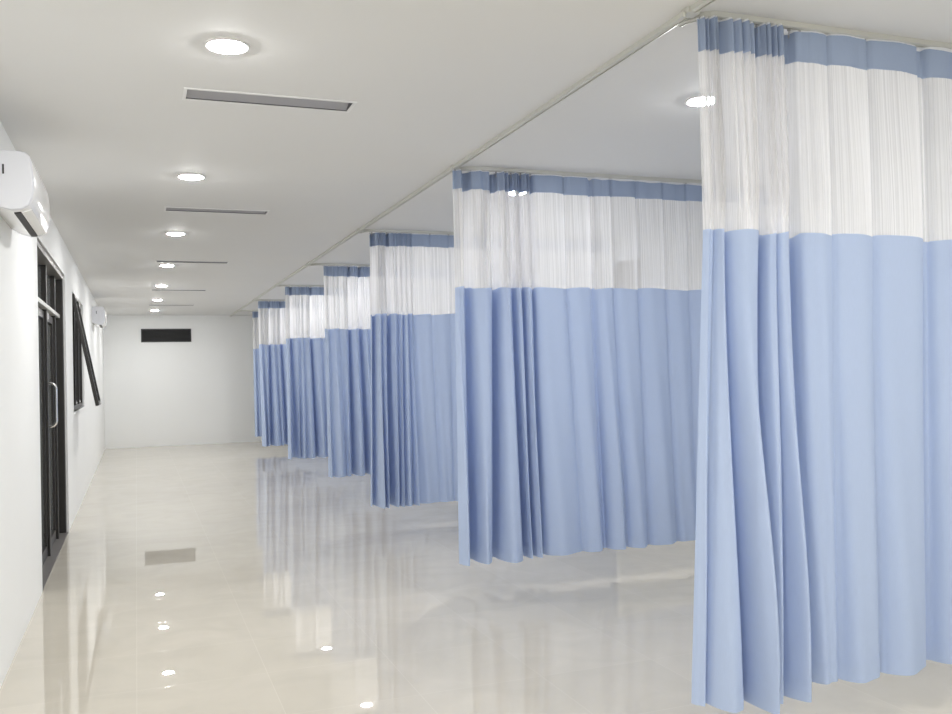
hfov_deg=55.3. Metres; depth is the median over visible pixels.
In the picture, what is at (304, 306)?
privacy curtain
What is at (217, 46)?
diffuser
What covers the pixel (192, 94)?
ceiling vent
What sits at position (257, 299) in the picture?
track
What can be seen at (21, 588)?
wall
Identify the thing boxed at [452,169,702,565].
privacy curtain
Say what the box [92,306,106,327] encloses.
air conditioner
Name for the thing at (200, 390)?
wall
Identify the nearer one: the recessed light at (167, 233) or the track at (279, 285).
the recessed light at (167, 233)
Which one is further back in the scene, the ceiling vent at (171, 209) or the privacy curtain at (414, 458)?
the privacy curtain at (414, 458)
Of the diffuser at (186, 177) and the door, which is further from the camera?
the door
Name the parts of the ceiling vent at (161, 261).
blade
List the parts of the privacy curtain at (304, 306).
net panel, cloth panel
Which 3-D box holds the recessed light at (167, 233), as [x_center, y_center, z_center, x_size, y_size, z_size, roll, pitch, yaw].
[-2.785,-1.138,8.430,0.182,0.019,0.182,-1,-1,-21]
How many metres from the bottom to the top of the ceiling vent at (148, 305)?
0.094 m
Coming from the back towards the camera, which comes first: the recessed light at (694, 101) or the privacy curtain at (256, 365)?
the privacy curtain at (256, 365)
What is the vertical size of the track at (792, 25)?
0.024 m
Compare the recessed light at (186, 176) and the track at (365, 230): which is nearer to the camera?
the recessed light at (186, 176)
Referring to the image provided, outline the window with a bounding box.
[72,293,101,414]
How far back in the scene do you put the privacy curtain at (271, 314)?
15.99 m
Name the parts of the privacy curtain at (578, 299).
net panel, cloth panel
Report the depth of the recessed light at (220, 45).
3.64 m
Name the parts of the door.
glass, transom glass, glass, handle, frame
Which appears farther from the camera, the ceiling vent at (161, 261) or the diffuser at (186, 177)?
the ceiling vent at (161, 261)
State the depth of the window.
10.40 m
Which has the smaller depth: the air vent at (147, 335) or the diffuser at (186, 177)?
the diffuser at (186, 177)
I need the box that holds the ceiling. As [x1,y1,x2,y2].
[0,0,951,314]
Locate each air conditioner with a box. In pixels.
[0,150,49,236]
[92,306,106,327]
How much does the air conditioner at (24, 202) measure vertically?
0.288 m
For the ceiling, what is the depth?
4.64 m
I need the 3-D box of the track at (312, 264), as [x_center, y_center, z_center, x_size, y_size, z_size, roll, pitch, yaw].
[-0.790,-1.137,11.438,2.620,0.024,0.137,-1,-1,-21]
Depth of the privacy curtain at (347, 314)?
11.02 m
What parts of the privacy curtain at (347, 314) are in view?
net panel, cloth panel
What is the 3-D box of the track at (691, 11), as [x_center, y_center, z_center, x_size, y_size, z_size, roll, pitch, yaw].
[-1.067,-1.170,8.392,0.064,0.036,24.772,-1,-1,-21]
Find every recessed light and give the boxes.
[159,264,174,266]
[165,232,185,235]
[177,173,205,179]
[204,37,249,54]
[685,95,699,106]
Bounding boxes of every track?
[230,0,715,315]
[256,299,284,300]
[277,285,323,286]
[309,263,369,265]
[360,229,453,234]
[460,166,701,183]
[677,11,951,48]
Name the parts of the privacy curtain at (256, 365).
net panel, cloth panel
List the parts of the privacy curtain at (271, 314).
net panel, cloth panel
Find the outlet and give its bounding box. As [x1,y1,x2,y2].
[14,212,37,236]
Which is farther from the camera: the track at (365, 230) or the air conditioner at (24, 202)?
the track at (365, 230)
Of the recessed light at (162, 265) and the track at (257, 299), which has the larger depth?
the track at (257, 299)
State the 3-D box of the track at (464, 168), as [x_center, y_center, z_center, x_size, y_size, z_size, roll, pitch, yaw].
[1.087,-1.255,6.420,2.620,0.024,0.137,-1,-1,-21]
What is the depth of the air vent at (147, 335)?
19.50 m
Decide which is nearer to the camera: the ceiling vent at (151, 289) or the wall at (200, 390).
the ceiling vent at (151, 289)
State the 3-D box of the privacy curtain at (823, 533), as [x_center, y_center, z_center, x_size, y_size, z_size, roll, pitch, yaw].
[2.038,-0.028,3.770,2.679,2.550,0.341,-1,-1,-21]
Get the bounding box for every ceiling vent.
[148,305,193,305]
[151,289,206,290]
[155,260,228,263]
[164,207,269,214]
[182,87,356,112]
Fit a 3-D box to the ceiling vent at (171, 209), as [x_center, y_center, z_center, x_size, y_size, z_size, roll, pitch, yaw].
[-2.089,-1.223,7.334,0.814,0.094,0.189,-1,-1,-21]
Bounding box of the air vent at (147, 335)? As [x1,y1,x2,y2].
[141,329,190,341]
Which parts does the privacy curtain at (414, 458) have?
net panel, cloth panel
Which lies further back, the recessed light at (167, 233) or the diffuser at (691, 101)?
the recessed light at (167, 233)
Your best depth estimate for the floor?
5.55 m
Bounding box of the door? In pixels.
[37,237,68,588]
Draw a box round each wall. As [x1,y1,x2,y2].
[0,121,104,687]
[103,315,261,448]
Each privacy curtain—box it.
[252,311,261,436]
[258,301,287,446]
[285,286,327,458]
[323,265,370,477]
[369,232,457,508]
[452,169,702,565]
[691,15,951,713]
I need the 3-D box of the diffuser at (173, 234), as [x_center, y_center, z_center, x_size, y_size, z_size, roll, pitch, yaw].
[-2.785,-1.137,8.430,0.148,0.016,0.148,-1,-1,-21]
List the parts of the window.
sash, frame, sash, sill, glass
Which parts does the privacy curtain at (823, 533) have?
cloth panel, net panel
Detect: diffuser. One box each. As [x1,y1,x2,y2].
[167,233,182,235]
[180,175,202,179]
[208,40,245,52]
[688,98,699,105]
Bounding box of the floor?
[0,441,951,713]
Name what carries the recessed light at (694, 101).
in the ceiling

